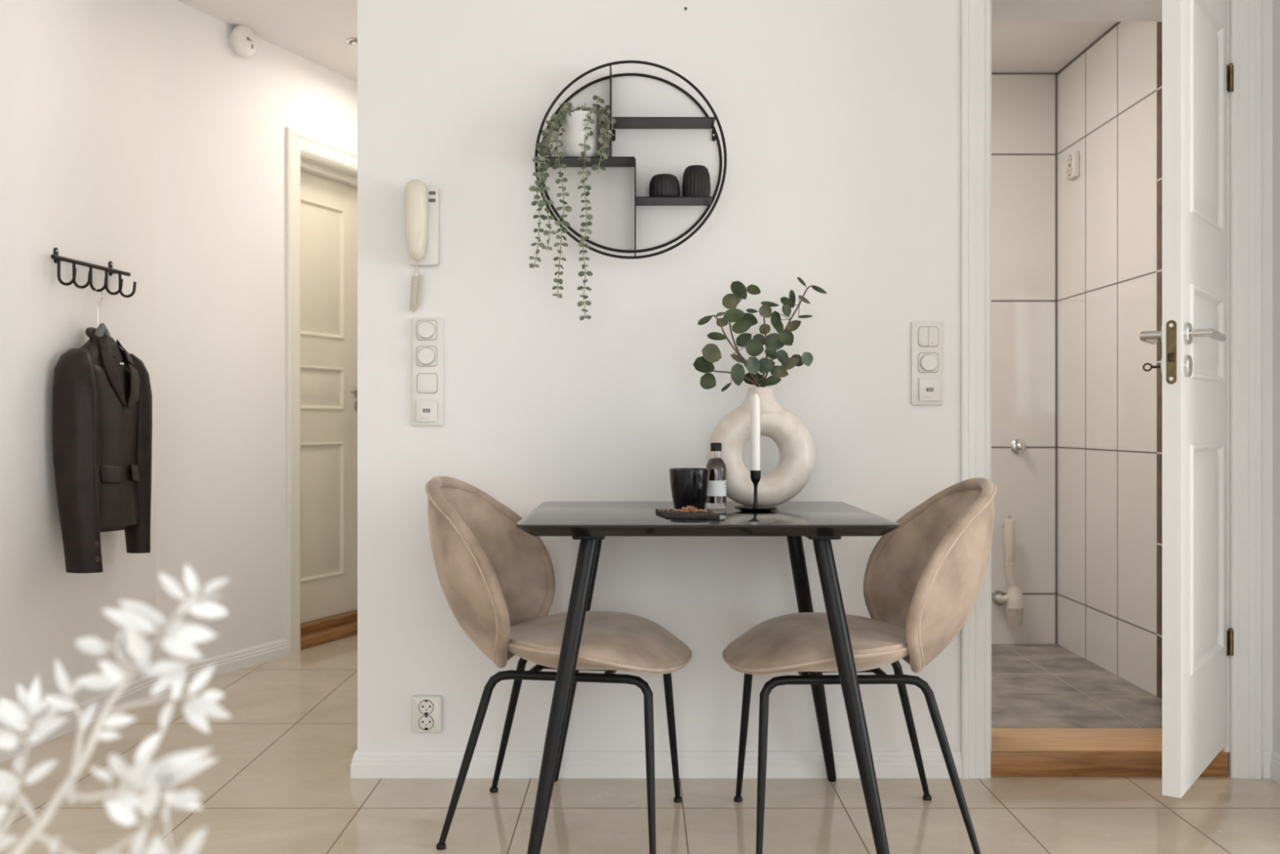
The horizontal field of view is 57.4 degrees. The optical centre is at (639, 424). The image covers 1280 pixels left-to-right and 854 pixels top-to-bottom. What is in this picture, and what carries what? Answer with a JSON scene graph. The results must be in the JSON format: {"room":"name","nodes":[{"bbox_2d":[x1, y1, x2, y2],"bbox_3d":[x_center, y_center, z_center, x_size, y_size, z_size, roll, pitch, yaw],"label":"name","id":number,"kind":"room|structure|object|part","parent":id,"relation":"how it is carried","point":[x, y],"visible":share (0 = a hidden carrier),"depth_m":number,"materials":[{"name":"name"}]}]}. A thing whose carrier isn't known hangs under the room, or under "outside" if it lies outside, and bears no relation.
{"room":"dining room","nodes":[
{"label":"dining room","id":0,"kind":"room"},
{"bbox_2d":[0,0,155,730],"bbox_3d":[-2.124,-0.295,0.877,0.121,2.490,6.600,0,0,6],"label":"wall","id":1,"kind":"structure","parent":0,"point":[77,77],"depth_m":3.58,"materials":[{"name":"white paint"}]},
{"bbox_2d":[0,675,159,762],"bbox_3d":[-2.047,0.915,0.970,0.015,0.070,6.400,0,0,6],"label":"baseboard","id":2,"kind":"structure","parent":1,"relation":"attached to","point":[140,689],"depth_m":3.72,"materials":[{"name":"white wood"}]},
{"bbox_2d":[50,247,136,297],"bbox_3d":[-1.724,-0.478,3.706,0.086,0.120,0.422,0,0,6],"label":"coat rack","id":3,"kind":"object","parent":1,"relation":"attached to","point":[57,259],"visible":1,"depth_m":3.69,"materials":[{"name":"black metal"}]},
{"bbox_3d":[-1.737,-0.502,3.708,0.013,0.014,0.422,0,0,6],"label":"rail","id":4,"kind":"part","parent":3,"relation":"part of","materials":[{"name":"black metal"}]},
{"bbox_2d":[94,288,111,337],"bbox_3d":[-1.700,-0.298,3.692,0.030,0.264,0.300,0,0,6],"label":"clothes hanger","id":5,"kind":"object","parent":3,"relation":"hanging from","point":[101,331],"visible":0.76,"depth_m":3.68,"materials":[{"name":"metal"}]},
{"bbox_2d":[52,327,152,573],"bbox_3d":[-1.679,0.070,3.693,0.147,0.753,0.429,0,0,6],"label":"jacket","id":6,"kind":"object","parent":5,"relation":"hanging from","point":[102,410],"visible":0.98,"depth_m":3.58,"materials":[{"name":"brown fabric"}]},
{"bbox_3d":[-1.645,0.073,3.627,0.024,0.520,0.158,0,0,17],"label":"panel","id":7,"kind":"part","parent":6,"relation":"part of","materials":[{"name":"brown fabric"}]},
{"bbox_2d":[155,0,357,663],"bbox_3d":[-1.256,-0.295,5.583,0.200,2.490,3.000,0,0,22],"label":"wall","id":8,"kind":"structure","parent":0,"point":[223,117],"depth_m":4.48,"materials":[{"name":"white paint"}]},
{"bbox_2d":[158,638,288,690],"bbox_3d":[-1.582,0.915,4.477,0.016,0.070,0.704,0,0,22],"label":"baseboard","id":9,"kind":"structure","parent":8,"relation":"attached to","point":[246,657],"depth_m":4.53,"materials":[{"name":"white wood"}]},
{"bbox_2d":[229,24,257,58],"bbox_3d":[-1.540,-1.485,4.537,0.048,0.126,0.126,0,0,22],"label":"smoke detector","id":10,"kind":"object","parent":8,"relation":"attached to","point":[242,40],"visible":1,"depth_m":4.51,"materials":[{"name":"white plastic"}]},
{"bbox_2d":[285,126,357,654],"bbox_3d":[-1.373,-0.136,5.265,0.218,2.172,0.914,0,0,22],"label":"door frame","id":11,"kind":"structure","parent":8,"relation":"attached to","point":[297,142],"depth_m":4.84,"materials":[{"name":"beige paint"}]},
{"bbox_2d":[300,169,357,623],"bbox_3d":[-1.377,-0.126,5.266,0.113,1.978,0.728,0,0,22],"label":"door","id":12,"kind":"structure","parent":8,"relation":"in","point":[328,206],"depth_m":5.23,"materials":[{"name":"beige paint"}]},
{"bbox_3d":[-1.304,-0.150,5.375,0.058,0.026,0.125,0,0,22],"label":"lever","id":13,"kind":"part","parent":12,"relation":"part of","materials":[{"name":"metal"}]},
{"bbox_2d":[177,0,357,82],"bbox_3d":[1.325,-1.600,2.400,8.150,0.120,9.600,0,0,0],"label":"ceiling","id":14,"kind":"structure","parent":0,"point":[316,31],"depth_m":4.49,"materials":[{"name":"paint"}]},
{"bbox_2d":[346,37,357,46],"bbox_3d":[-1.135,-1.532,4.700,0.094,0.017,0.094,0,0,0],"label":"recessed light","id":15,"kind":"object","parent":14,"relation":"in","point":[352,41],"visible":0.47,"depth_m":4.68,"materials":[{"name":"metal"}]},
{"bbox_2d":[0,634,1279,853],"bbox_3d":[1.325,1.000,2.400,8.150,0.100,9.600,0,0,0],"label":"floor","id":16,"kind":"structure","parent":0,"point":[280,781],"depth_m":2.90,"materials":[{"name":"beige tile"}]},
{"bbox_2d":[300,608,357,649],"bbox_3d":[-1.384,0.907,5.269,0.194,0.085,0.728,0,0,22],"label":"threshold","id":17,"kind":"object","parent":16,"relation":"on","point":[339,626],"visible":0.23,"depth_m":5.14,"materials":[{"name":"brown wood"}]},
{"bbox_2d":[425,475,692,853],"bbox_3d":[-0.195,0.538,2.783,0.637,0.823,0.501,0,0,10],"label":"dining chair","id":18,"kind":"object","parent":16,"relation":"on","point":[496,578],"visible":0.91,"depth_m":2.67,"materials":[{"name":"beige fabric"}]},
{"bbox_3d":[-0.354,0.752,2.650,0.205,0.384,0.044,0,0,-11],"label":"leg","id":19,"kind":"part","parent":18,"relation":"part of","materials":[{"name":"black metal"}]},
{"bbox_3d":[-0.381,0.346,2.814,0.258,0.440,0.500,0,0,9],"label":"backrest","id":20,"kind":"part","parent":18,"relation":"part of","materials":[{"name":"beige fabric"}]},
{"bbox_3d":[-0.302,0.752,2.961,0.205,0.384,0.044,0,0,30],"label":"leg","id":21,"kind":"part","parent":18,"relation":"part of","materials":[{"name":"black metal"}]},
{"bbox_3d":[-0.142,0.571,2.774,0.196,0.021,0.290,0,0,10],"label":"seat frame","id":22,"kind":"part","parent":18,"relation":"part of","materials":[{"name":"black metal"}]},
{"bbox_3d":[-0.105,0.506,2.768,0.445,0.085,0.490,0,0,9],"label":"seat","id":23,"kind":"part","parent":18,"relation":"part of","materials":[{"name":"beige fabric"}]},
{"bbox_3d":[-0.006,0.752,2.598,0.142,0.383,0.060,0,0,41],"label":"leg","id":24,"kind":"part","parent":18,"relation":"part of","materials":[{"name":"black metal"}]},
{"bbox_3d":[0.044,0.752,2.897,0.142,0.383,0.060,0,0,-22],"label":"leg","id":25,"kind":"part","parent":18,"relation":"part of","materials":[{"name":"black metal"}]},
{"bbox_2d":[515,501,900,853],"bbox_3d":[0.141,0.579,2.757,0.800,0.746,0.735,0,0,0],"label":"dining table","id":26,"kind":"object","parent":16,"relation":"on","point":[589,522],"visible":0.96,"depth_m":2.47,"materials":[{"name":"black wood"}]},
{"bbox_3d":[-0.166,0.595,2.459,0.195,0.715,0.039,0,0,-42],"label":"leg","id":27,"kind":"part","parent":26,"relation":"part of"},
{"bbox_3d":[-0.166,0.595,3.055,0.195,0.715,0.039,0,0,42],"label":"leg","id":28,"kind":"part","parent":26,"relation":"part of","materials":[{"name":"black metal"}]},
{"bbox_3d":[-0.109,0.238,2.757,0.070,0.012,0.580,0,0,0],"label":"mounting plate","id":29,"kind":"part","parent":26,"relation":"part of","materials":[{"name":"black metal"}]},
{"bbox_2d":[655,508,719,519],"bbox_3d":[0.104,0.201,2.618,0.136,0.009,0.195,0,0,0],"label":"slate board","id":30,"kind":"object","parent":26,"relation":"on","point":[709,514],"visible":0.93,"depth_m":2.55,"materials":[{"name":"black stone"}]},
{"bbox_2d":[658,506,706,512],"bbox_3d":[0.096,0.190,2.623,0.110,0.015,0.070,0,0,0],"label":"nuts","id":31,"kind":"object","parent":30,"relation":"on","point":[690,508],"visible":1,"depth_m":2.61,"materials":[{"name":"brown food"}]},
{"bbox_2d":[669,467,710,509],"bbox_3d":[0.125,0.156,2.779,0.114,0.100,0.098,0,0,38],"label":"mug","id":32,"kind":"object","parent":26,"relation":"on","point":[689,486],"visible":0.9,"depth_m":2.75,"materials":[{"name":"black ceramic"}]},
{"bbox_3d":[0.135,0.149,2.728,0.014,0.071,0.041,0,0,-16],"label":"handle","id":33,"kind":"part","parent":32,"relation":"part of","materials":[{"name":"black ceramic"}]},
{"bbox_2d":[705,442,726,508],"bbox_3d":[0.186,0.125,2.860,0.052,0.160,0.051,0,0,0],"label":"bottle","id":34,"kind":"object","parent":26,"relation":"on","point":[717,491],"visible":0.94,"depth_m":2.84,"materials":[{"name":"clear glass"}]},
{"bbox_2d":[734,470,777,511],"bbox_3d":[0.277,0.158,2.800,0.103,0.096,0.103,0,0,0],"label":"candle holder","id":35,"kind":"object","parent":26,"relation":"on","point":[755,475],"visible":1,"depth_m":2.79,"materials":[{"name":"black metal"}]},
{"bbox_2d":[751,389,759,470],"bbox_3d":[0.277,0.021,2.800,0.022,0.209,0.022,0,0,0],"label":"candle","id":36,"kind":"object","parent":35,"relation":"on","point":[755,400],"visible":1,"depth_m":2.79,"materials":[{"name":"white wax"}]},
{"bbox_3d":[0.277,0.157,2.800,0.025,0.092,0.025,0,0,0],"label":"stem","id":37,"kind":"part","parent":35,"relation":"part of","materials":[{"name":"black metal"}]},
{"bbox_3d":[0.277,0.202,2.800,0.103,0.008,0.103,0,0,0],"label":"dish","id":38,"kind":"part","parent":35,"relation":"part of","materials":[{"name":"black metal"}]},
{"bbox_2d":[706,386,815,506],"bbox_3d":[0.304,0.057,2.935,0.273,0.298,0.100,0,0,0],"label":"vase","id":39,"kind":"object","parent":26,"relation":"on","point":[793,440],"visible":0.87,"depth_m":2.89,"materials":[{"name":"beige ceramic"}]},
{"bbox_2d":[693,276,826,391],"bbox_3d":[0.304,-0.217,2.924,0.352,0.311,0.106,0,0,-3],"label":"bunch","id":40,"kind":"object","parent":39,"relation":"on","point":[711,353],"visible":0.92,"depth_m":2.91,"materials":[{"name":"green plant"}]},
{"bbox_3d":[0.448,0.595,3.055,0.195,0.715,0.039,0,0,-42],"label":"leg","id":41,"kind":"part","parent":26,"relation":"part of","materials":[{"name":"black metal"}]},
{"bbox_3d":[0.391,0.238,2.757,0.070,0.012,0.580,0,0,0],"label":"mounting plate","id":42,"kind":"part","parent":26,"relation":"part of","materials":[{"name":"black metal"}]},
{"bbox_3d":[0.448,0.595,2.459,0.195,0.715,0.039,0,0,42],"label":"leg","id":43,"kind":"part","parent":26,"relation":"part of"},
{"bbox_2d":[722,477,996,853],"bbox_3d":[0.513,0.538,2.748,0.637,0.823,0.501,0,0,-1],"label":"dining chair","id":44,"kind":"object","parent":16,"relation":"on","point":[923,579],"visible":0.95,"depth_m":2.62,"materials":[{"name":"beige fabric"}]},
{"bbox_3d":[0.292,0.752,2.894,0.142,0.383,0.060,0,0,30],"label":"leg","id":45,"kind":"part","parent":44,"relation":"part of","materials":[{"name":"black metal"}]},
{"bbox_3d":[0.300,0.752,2.591,0.142,0.383,0.060,0,0,-33],"label":"leg","id":46,"kind":"part","parent":44,"relation":"part of","materials":[{"name":"black metal"}]},
{"bbox_3d":[0.422,0.506,2.746,0.445,0.085,0.490,0,0,-2],"label":"seat","id":47,"kind":"part","parent":44,"relation":"part of","materials":[{"name":"beige fabric"}]},
{"bbox_3d":[0.459,0.571,2.747,0.196,0.021,0.290,0,0,-2],"label":"seat frame","id":48,"kind":"part","parent":44,"relation":"part of","materials":[{"name":"black metal"}]},
{"bbox_3d":[0.644,0.752,2.910,0.205,0.384,0.044,0,0,-22],"label":"leg","id":49,"kind":"part","parent":44,"relation":"part of","materials":[{"name":"black metal"}]},
{"bbox_3d":[0.702,0.346,2.753,0.258,0.440,0.500,0,0,-2],"label":"backrest","id":50,"kind":"part","parent":44,"relation":"part of","materials":[{"name":"beige fabric"}]},
{"bbox_3d":[0.652,0.752,2.594,0.205,0.384,0.044,0,0,19],"label":"leg","id":51,"kind":"part","parent":44,"relation":"part of","materials":[{"name":"black metal"}]},
{"bbox_2d":[991,728,1227,776],"bbox_3d":[1.260,0.917,3.273,0.648,0.066,0.254,0,0,0],"label":"threshold","id":52,"kind":"object","parent":16,"relation":"on","point":[1015,752],"visible":0.75,"depth_m":3.15,"materials":[{"name":"brown wood"}]},
{"bbox_2d":[357,0,1272,776],"bbox_3d":[0.547,-0.295,3.210,2.618,2.490,0.120,0,0,0],"label":"wall","id":53,"kind":"structure","parent":0,"point":[839,120],"depth_m":3.15,"materials":[{"name":"white paint"}]},
{"bbox_2d":[404,179,439,312],"bbox_3d":[-0.580,-0.472,3.105,0.082,0.346,0.090,0,0,0],"label":"phone","id":54,"kind":"object","parent":53,"relation":"attached to","point":[422,202],"visible":1,"depth_m":3.09,"materials":[{"name":"white plastic"}]},
{"bbox_3d":[-0.600,-0.367,3.122,0.038,0.136,0.038,0,0,0],"label":"cord","id":55,"kind":"part","parent":54,"relation":"part of","materials":[{"name":"beige plastic"}]},
{"bbox_2d":[412,694,442,732],"bbox_3d":[-0.572,0.778,3.137,0.080,0.097,0.026,0,0,0],"label":"wall socket","id":56,"kind":"object","parent":53,"relation":"attached to","point":[427,709],"visible":1,"depth_m":3.13,"materials":[{"name":"white plastic"}]},
{"bbox_2d":[419,715,432,728],"bbox_3d":[-0.572,0.798,3.126,0.037,0.037,0.001,0,0,0],"label":"socket","id":57,"kind":"object","parent":56,"relation":"attached to","point":[425,722],"depth_m":3.13,"materials":[{"name":"white plastic"}]},
{"bbox_2d":[419,700,432,713],"bbox_3d":[-0.572,0.757,3.126,0.037,0.037,0.001,0,0,0],"label":"socket","id":58,"kind":"object","parent":56,"relation":"attached to","point":[425,706],"depth_m":3.13,"materials":[{"name":"white plastic"}]},
{"bbox_2d":[412,318,444,426],"bbox_3d":[-0.571,-0.140,3.136,0.084,0.289,0.027,0,0,0],"label":"switch panel","id":59,"kind":"object","parent":53,"relation":"attached to","point":[428,334],"visible":1,"depth_m":3.14,"materials":[{"name":"white plastic"}]},
{"bbox_3d":[-0.573,-0.182,3.129,0.045,0.045,0.013,0,0,0],"label":"knob","id":60,"kind":"part","parent":59,"relation":"part of","materials":[{"name":"white plastic"}]},
{"bbox_3d":[-0.573,-0.252,3.129,0.045,0.045,0.013,0,0,0],"label":"knob","id":61,"kind":"part","parent":59,"relation":"part of","materials":[{"name":"white plastic"}]},
{"bbox_2d":[534,60,726,258],"bbox_3d":[-0.024,-0.688,3.092,0.500,0.517,0.115,0,0,0],"label":"wall shelf","id":62,"kind":"object","parent":53,"relation":"attached to","point":[707,122],"visible":0.91,"depth_m":3.07,"materials":[{"name":"black metal"}]},
{"bbox_2d":[528,95,616,320],"bbox_3d":[-0.175,-0.567,3.066,0.225,0.598,0.141,0,0,0],"label":"trailing plant","id":63,"kind":"object","parent":62,"relation":"on","point":[582,137],"visible":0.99,"depth_m":3.03,"materials":[{"name":"green plant"}]},
{"bbox_3d":[-0.156,-0.756,3.090,0.094,0.121,0.094,0,0,0],"label":"pot","id":64,"kind":"part","parent":63,"relation":"part of","materials":[{"name":"white ceramic"}]},
{"bbox_2d":[648,173,679,196],"bbox_3d":[0.065,-0.625,3.095,0.082,0.066,0.081,0,0,0],"label":"tealight holder","id":65,"kind":"object","parent":62,"relation":"on","point":[660,184],"visible":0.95,"depth_m":3.06,"materials":[{"name":"black ceramic"}]},
{"bbox_2d":[682,164,710,196],"bbox_3d":[0.149,-0.637,3.095,0.075,0.090,0.074,0,0,0],"label":"tealight holder","id":66,"kind":"object","parent":62,"relation":"on","point":[696,178],"visible":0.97,"depth_m":3.07,"materials":[{"name":"black ceramic"}]},
{"bbox_2d":[350,749,961,777],"bbox_3d":[0.043,0.915,4.643,1.641,0.070,3.015,0,0,0],"label":"baseboard","id":67,"kind":"structure","parent":53,"relation":"attached to","point":[365,763],"depth_m":3.13,"materials":[{"name":"white wood"}]},
{"bbox_2d":[911,321,942,404],"bbox_3d":[0.772,-0.164,3.136,0.083,0.224,0.027,0,0,0],"label":"switch panel","id":68,"kind":"object","parent":53,"relation":"attached to","point":[926,336],"visible":1,"depth_m":3.14,"materials":[{"name":"white plastic"}]},
{"bbox_3d":[0.775,-0.165,3.129,0.045,0.045,0.013,0,0,0],"label":"knob","id":69,"kind":"part","parent":68,"relation":"part of","materials":[{"name":"white plastic"}]},
{"bbox_2d":[960,0,1262,778],"bbox_3d":[1.267,-0.152,3.265,0.806,2.205,0.269,0,0,0],"label":"door frame","id":70,"kind":"structure","parent":53,"relation":"attached to","point":[1245,15],"depth_m":3.13,"materials":[{"name":"white wood"}]},
{"bbox_2d":[1139,0,1233,798],"bbox_3d":[1.392,-0.151,2.916,0.173,2.010,0.598,0,0,36],"label":"door","id":71,"kind":"structure","parent":53,"relation":"in","point":[1197,78],"depth_m":2.78,"materials":[{"name":"white wood"}]},
{"bbox_3d":[1.237,-0.208,2.801,0.058,0.026,0.125,0,0,36],"label":"lever","id":72,"kind":"part","parent":71,"relation":"part of","materials":[{"name":"metal"}]},
{"bbox_3d":[1.219,-0.165,2.680,0.022,0.147,0.002,0,0,36],"label":"lock plate","id":73,"kind":"part","parent":71,"relation":"part of","materials":[{"name":"gold metal"}]},
{"bbox_3d":[1.329,-0.208,2.733,0.058,0.026,0.125,0,0,36],"label":"lever","id":74,"kind":"part","parent":71,"relation":"part of","materials":[{"name":"metal"}]},
{"bbox_2d":[1262,750,1272,777],"bbox_3d":[1.689,0.915,3.143,0.034,0.070,0.015,0,0,0],"label":"baseboard","id":75,"kind":"structure","parent":53,"relation":"attached to","point":[1266,754],"depth_m":3.14,"materials":[{"name":"white wood"}]},
{"bbox_2d":[991,72,1057,644],"bbox_3d":[0.995,-0.245,4.827,1.590,2.390,0.081,0,0,0],"label":"wall","id":76,"kind":"structure","parent":0,"point":[1024,104],"depth_m":4.79,"materials":[{"name":"white tile"}]},
{"bbox_2d":[991,515,1024,625],"bbox_3d":[1.496,0.589,4.736,0.112,0.440,0.105,0,0,0],"label":"trap","id":77,"kind":"object","parent":76,"relation":"attached to","point":[1014,598],"visible":1,"depth_m":4.70,"materials":[{"name":"white plastic"}]},
{"bbox_2d":[1004,605,1024,625],"bbox_3d":[1.515,0.772,4.720,0.074,0.073,0.074,0,0,0],"label":"cup","id":78,"kind":"object","parent":77,"relation":"on","point":[1015,614],"depth_m":4.69,"materials":[{"name":"white plastic"}]},
{"bbox_2d":[1010,439,1026,453],"bbox_3d":[1.549,0.092,4.761,0.062,0.062,0.051,0,0,0],"label":"knob","id":79,"kind":"object","parent":76,"relation":"attached to","point":[1017,446],"visible":1,"depth_m":4.78,"materials":[{"name":"silver metal"}]},
{"bbox_2d":[991,22,1116,72],"bbox_3d":[0.955,-1.490,4.069,1.670,0.100,1.597,0,0,0],"label":"ceiling","id":80,"kind":"structure","parent":0,"point":[1016,46],"depth_m":4.42,"materials":[{"name":"paint"}]},
{"bbox_2d":[991,643,1162,728],"bbox_3d":[0.955,0.925,4.093,1.510,0.050,1.387,0,0,0],"label":"floor","id":81,"kind":"structure","parent":0,"point":[1034,686],"depth_m":3.88,"materials":[{"name":"tile"}]},
{"bbox_2d":[1057,0,1279,754],"bbox_3d":[1.781,-0.295,3.643,0.150,2.490,2.287,0,0,0],"label":"wall","id":82,"kind":"structure","parent":0,"point":[1109,95],"depth_m":4.19,"materials":[{"name":"white tile"}]},
{"bbox_2d":[1066,151,1079,180],"bbox_3d":[1.697,-1.014,4.581,0.026,0.100,0.083,0,0,0],"label":"wall socket","id":83,"kind":"object","parent":82,"relation":"attached to","point":[1073,158],"visible":1,"depth_m":4.55,"materials":[{"name":"white plastic"}]},
{"bbox_2d":[1067,155,1071,164],"bbox_3d":[1.686,-1.034,4.581,0.001,0.037,0.037,0,0,0],"label":"socket","id":84,"kind":"object","parent":83,"relation":"attached to","point":[1068,157],"depth_m":4.58,"materials":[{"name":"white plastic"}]},
{"bbox_2d":[1270,751,1279,783],"bbox_3d":[1.698,0.915,2.825,0.015,0.070,0.650,0,0,0],"label":"baseboard","id":85,"kind":"structure","parent":82,"relation":"attached to","point":[1275,757],"depth_m":3.11,"materials":[{"name":"white wood"}]},
{"bbox_3d":[-0.630,0.712,0.860,0.210,0.475,0.210,0,0,0],"label":"floor vase","id":86,"kind":"object","parent":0,"visible":0},
{"bbox_2d":[0,563,231,853],"bbox_3d":[-0.447,0.307,0.878,0.355,0.411,0.126,0,0,13],"label":"branches","id":87,"kind":"object","parent":86,"relation":"in","point":[172,769],"visible":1,"depth_m":0.86,"materials":[{"name":"white plant"}]}
]}

